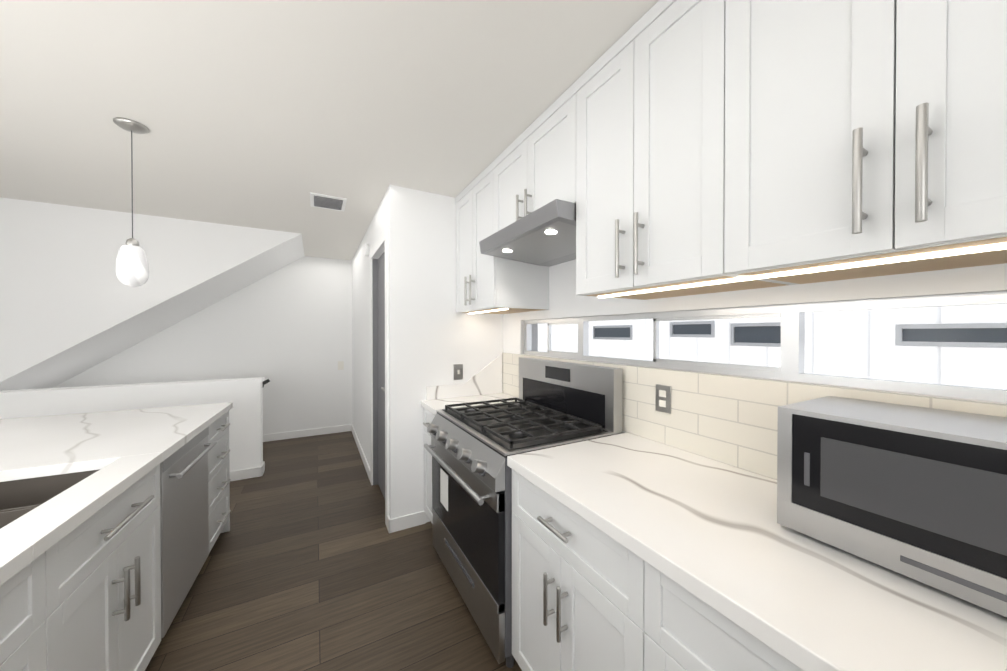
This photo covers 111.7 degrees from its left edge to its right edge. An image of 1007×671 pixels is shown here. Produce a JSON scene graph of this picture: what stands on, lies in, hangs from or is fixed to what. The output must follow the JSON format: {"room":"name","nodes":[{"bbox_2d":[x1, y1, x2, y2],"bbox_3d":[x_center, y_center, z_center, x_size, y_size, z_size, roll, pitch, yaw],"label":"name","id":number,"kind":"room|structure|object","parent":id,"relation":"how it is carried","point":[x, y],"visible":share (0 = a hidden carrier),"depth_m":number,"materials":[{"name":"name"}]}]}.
{"room":"kitchen","nodes":[
{"label":"kitchen","id":0,"kind":"room"},
{"bbox_2d":[0,502,63,541],"bbox_3d":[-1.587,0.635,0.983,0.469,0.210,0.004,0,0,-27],"label":"countertop","id":1,"kind":"structure","parent":0,"relation":"attached to","point":[11,521],"depth_m":0.94,"materials":[{"name":"white stone"}]},
{"bbox_2d":[0,377,263,470],"bbox_3d":[-3.392,0.912,2.907,2.225,0.960,0.170,0,0,-29],"label":"wall","id":2,"kind":"structure","parent":0,"point":[244,396],"depth_m":3.05,"materials":[{"name":"white paint"}]},
{"bbox_2d":[230,464,263,480],"bbox_3d":[-3.347,1.345,2.858,2.194,0.095,0.034,0,0,-29],"label":"baseboard","id":3,"kind":"structure","parent":2,"relation":"attached to","point":[235,475],"depth_m":3.31,"materials":[{"name":"white paint"}]},
{"bbox_2d":[0,197,304,390],"bbox_3d":[-3.539,-0.163,3.515,2.560,1.818,1.199,0,0,-29],"label":"wall","id":4,"kind":"structure","parent":0,"point":[71,305],"depth_m":2.92,"materials":[{"name":"white paint"}]},
{"bbox_2d":[53,256,351,434],"bbox_3d":[-3.207,0.151,4.470,4.460,2.460,0.150,0,0,-29],"label":"wall","id":5,"kind":"structure","parent":0,"point":[286,331],"depth_m":4.50,"materials":[{"name":"white paint"}]},
{"bbox_2d":[263,424,350,441],"bbox_3d":[-3.566,1.336,4.186,3.150,0.095,0.016,0,0,-29],"label":"baseboard","id":6,"kind":"structure","parent":5,"relation":"attached to","point":[343,428],"depth_m":4.66,"materials":[{"name":"white paint"}]},
{"bbox_2d":[338,361,343,369],"bbox_3d":[-2.318,0.428,4.868,0.075,0.120,0.012,0,0,-29],"label":"light switch","id":7,"kind":"object","parent":5,"relation":"attached to","point":[340,365],"visible":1,"depth_m":4.87,"materials":[{"name":"white plastic"}]},
{"bbox_2d":[0,0,658,260],"bbox_3d":[-1.473,-1.117,1.306,4.460,0.120,7.450,0,0,-29],"label":"ceiling","id":8,"kind":"structure","parent":0,"point":[267,114],"depth_m":1.51,"materials":[{"name":"white paint"}]},
{"bbox_2d":[113,117,148,286],"bbox_3d":[-1.872,-0.652,1.724,0.124,0.814,0.124,0,0,-29],"label":"pendant light","id":9,"kind":"object","parent":8,"relation":"hanging from","point":[132,267],"visible":1,"depth_m":1.70,"materials":[{"name":"white glass"}]},
{"bbox_2d":[310,192,346,211],"bbox_3d":[-1.401,-1.061,2.733,0.250,0.010,0.300,0,0,-29],"label":"ceiling vent","id":10,"kind":"object","parent":8,"relation":"in","point":[327,202],"visible":1,"depth_m":2.71,"materials":[{"name":"grey metal"}]},
{"bbox_2d":[145,431,521,670],"bbox_3d":[-0.579,1.460,1.815,6.500,0.120,7.450,0,0,-29],"label":"floor","id":11,"kind":"structure","parent":0,"point":[311,563],"depth_m":1.89,"materials":[{"name":"brown wood"}]},
{"bbox_2d":[0,602,75,670],"bbox_3d":[-1.275,1.082,0.388,0.640,0.656,0.880,0,0,-27],"label":"base cabinet","id":12,"kind":"object","parent":11,"relation":"on","point":[45,640],"depth_m":0.85,"materials":[{"name":"white wood"}]},
{"bbox_2d":[20,506,160,670],"bbox_3d":[-1.582,1.078,0.992,0.640,0.656,0.716,0,0,-27],"label":"base cabinet","id":13,"kind":"object","parent":11,"relation":"on","point":[80,560],"depth_m":1.15,"materials":[{"name":"white wood"}]},
{"bbox_2d":[128,410,230,552],"bbox_3d":[-2.133,0.960,2.079,0.640,0.876,0.466,0,0,-27],"label":"base cabinet","id":14,"kind":"object","parent":11,"relation":"on","point":[143,481],"depth_m":2.11,"materials":[{"name":"white wood"}]},
{"bbox_2d":[0,402,231,585],"bbox_3d":[-1.506,0.514,0.385,1.090,0.040,4.110,0,0,-27],"label":"countertop","id":15,"kind":"structure","parent":14,"relation":"on","point":[34,445],"depth_m":1.60,"materials":[{"name":"white stone"}]},
{"bbox_2d":[0,462,131,561],"bbox_3d":[-1.664,0.618,1.134,0.469,0.202,0.335,0,0,-27],"label":"sink","id":16,"kind":"object","parent":15,"relation":"in","point":[98,495],"depth_m":1.16,"materials":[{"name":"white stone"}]},
{"bbox_2d":[160,426,216,637],"bbox_3d":[-1.839,0.967,1.615,0.646,0.868,0.620,0,0,-27],"label":"dishwasher","id":17,"kind":"object","parent":11,"relation":"on","point":[184,518],"visible":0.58,"depth_m":1.66,"materials":[{"name":"grey metal"}]},
{"bbox_2d":[387,511,425,532],"bbox_3d":[-0.695,1.348,2.478,0.264,0.095,0.017,0,0,-29],"label":"baseboard","id":18,"kind":"structure","parent":11,"relation":"on","point":[405,521],"depth_m":2.47,"materials":[{"name":"white paint"}]},
{"bbox_2d":[352,185,502,521],"bbox_3d":[-1.097,0.155,3.899,0.909,2.460,2.882,0,0,-29],"label":"wall block","id":19,"kind":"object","parent":11,"relation":"on","point":[434,337],"visible":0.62,"depth_m":2.54,"materials":[{"name":"white paint"}]},
{"bbox_2d":[351,424,369,479],"bbox_3d":[-1.718,1.336,4.079,0.014,0.095,1.925,0,0,-29],"label":"baseboard","id":20,"kind":"structure","parent":19,"relation":"attached to","point":[358,444],"depth_m":3.85,"materials":[{"name":"white paint"}]},
{"bbox_2d":[364,244,368,255],"bbox_3d":[-1.348,-0.841,3.368,0.034,0.120,0.120,0,0,-29],"label":"smoke detector","id":21,"kind":"object","parent":19,"relation":"attached to","point":[366,249],"visible":1,"depth_m":3.33,"materials":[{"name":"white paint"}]},
{"bbox_2d":[370,227,388,526],"bbox_3d":[-1.001,0.305,2.871,0.113,2.175,0.870,0,0,-29],"label":"door frame","id":22,"kind":"structure","parent":19,"relation":"attached to","point":[378,279],"depth_m":3.06,"materials":[{"name":"grey wood"}]},
{"bbox_2d":[454,364,462,379],"bbox_3d":[-0.351,0.284,2.658,0.075,0.120,0.012,0,0,-29],"label":"light switch","id":23,"kind":"object","parent":19,"relation":"attached to","point":[458,371],"visible":1,"depth_m":2.66,"materials":[{"name":"silver metal"}]},
{"bbox_2d":[426,354,500,397],"bbox_3d":[-0.292,0.314,2.687,0.640,0.329,0.013,0,0,-29],"label":"backsplash","id":24,"kind":"structure","parent":19,"relation":"attached to","point":[488,380],"depth_m":2.73,"materials":[{"name":"white stone"}]},
{"bbox_2d":[423,410,433,523],"bbox_3d":[-0.205,0.957,2.524,0.672,0.875,0.390,0,0,-29],"label":"base cabinet","id":25,"kind":"object","parent":11,"relation":"on","point":[428,418],"depth_m":2.44,"materials":[{"name":"white wood"}]},
{"bbox_2d":[421,394,516,417],"bbox_3d":[-0.214,0.500,2.516,0.692,0.040,0.390,0,0,-29],"label":"countertop","id":26,"kind":"structure","parent":25,"relation":"on","point":[431,404],"depth_m":2.52,"materials":[{"name":"white stone"}]},
{"bbox_2d":[424,357,621,667],"bbox_3d":[0.042,0.781,1.918,0.768,1.235,0.900,0,0,-29],"label":"range","id":27,"kind":"object","parent":11,"relation":"on","point":[470,449],"visible":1,"depth_m":1.70,"materials":[{"name":"grey metal"}]},
{"bbox_2d":[508,466,616,670],"bbox_3d":[0.495,0.966,1.251,0.672,0.875,0.700,0,0,-29],"label":"base cabinet","id":28,"kind":"object","parent":11,"relation":"on","point":[564,570],"depth_m":1.11,"materials":[{"name":"white wood"}]},
{"bbox_2d":[507,432,1006,670],"bbox_3d":[0.935,0.514,0.425,0.692,0.040,2.566,0,0,-29],"label":"countertop","id":29,"kind":"structure","parent":28,"relation":"on","point":[710,527],"depth_m":0.73,"materials":[{"name":"white stone"}]},
{"bbox_2d":[777,396,1006,616],"bbox_3d":[0.969,0.337,0.707,0.316,0.310,0.550,0,0,-29],"label":"microwave","id":30,"kind":"object","parent":29,"relation":"on","point":[917,493],"visible":1,"depth_m":0.69,"materials":[{"name":"silver metal"}]},
{"bbox_2d":[617,546,800,670],"bbox_3d":[0.790,0.970,0.713,0.672,0.875,0.764,0,0,-29],"label":"base cabinet","id":31,"kind":"object","parent":11,"relation":"on","point":[660,628],"depth_m":0.77,"materials":[{"name":"white wood"}]},
{"bbox_2d":[503,259,1006,475],"bbox_3d":[0.376,0.166,2.331,0.160,2.460,7.050,0,0,-29],"label":"wall","id":32,"kind":"structure","parent":0,"point":[565,301],"depth_m":1.19,"materials":[{"name":"white paint"}]},
{"bbox_2d":[455,164,548,313],"bbox_3d":[-0.018,-0.618,2.437,0.417,0.887,0.704,0,0,-29],"label":"upper cabinet","id":33,"kind":"object","parent":32,"relation":"attached to","point":[485,284],"depth_m":2.25,"materials":[{"name":"white wood"}]},
{"bbox_2d":[479,199,575,266],"bbox_3d":[0.259,-0.505,1.829,0.516,0.101,0.744,0,0,-29],"label":"range hood","id":34,"kind":"object","parent":33,"relation":"attached to","point":[544,235],"visible":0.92,"depth_m":1.72,"materials":[{"name":"silver metal"}]},
{"bbox_2d":[491,94,562,234],"bbox_3d":[0.303,-0.808,1.851,0.417,0.500,0.750,0,0,-29],"label":"upper cabinet","id":35,"kind":"object","parent":32,"relation":"attached to","point":[527,175],"depth_m":1.71,"materials":[{"name":"white wood"}]},
{"bbox_2d":[563,0,754,299],"bbox_3d":[0.626,-0.610,1.265,0.417,0.887,0.710,0,0,-29],"label":"upper cabinet","id":36,"kind":"object","parent":32,"relation":"attached to","point":[673,148],"depth_m":1.16,"materials":[{"name":"white wood"}]},
{"bbox_2d":[502,353,1006,479],"bbox_3d":[0.994,0.322,1.032,0.008,0.334,4.155,0,0,-29],"label":"backsplash","id":37,"kind":"structure","parent":32,"relation":"attached to","point":[731,420],"depth_m":1.31,"materials":[{"name":"tile"}]},
{"bbox_2d":[656,384,670,413],"bbox_3d":[0.712,0.282,1.527,0.009,0.120,0.075,0,0,-29],"label":"electrical outlet","id":38,"kind":"object","parent":37,"relation":"attached to","point":[663,398],"visible":1,"depth_m":1.52,"materials":[{"name":"silver metal"}]},
{"bbox_2d":[524,291,1006,402],"bbox_3d":[0.884,0.022,1.406,0.160,0.284,2.862,0,0,-29],"label":"window","id":39,"kind":"structure","parent":32,"relation":"in","point":[952,345],"depth_m":1.08,"materials":[{"name":"white glass"}]},
{"bbox_2d":[695,0,1006,288],"bbox_3d":[0.915,-0.606,0.739,0.417,0.887,0.729,0,0,-29],"label":"upper cabinet","id":40,"kind":"object","parent":32,"relation":"attached to","point":[835,140],"depth_m":0.71,"materials":[{"name":"white wood"}]}
]}

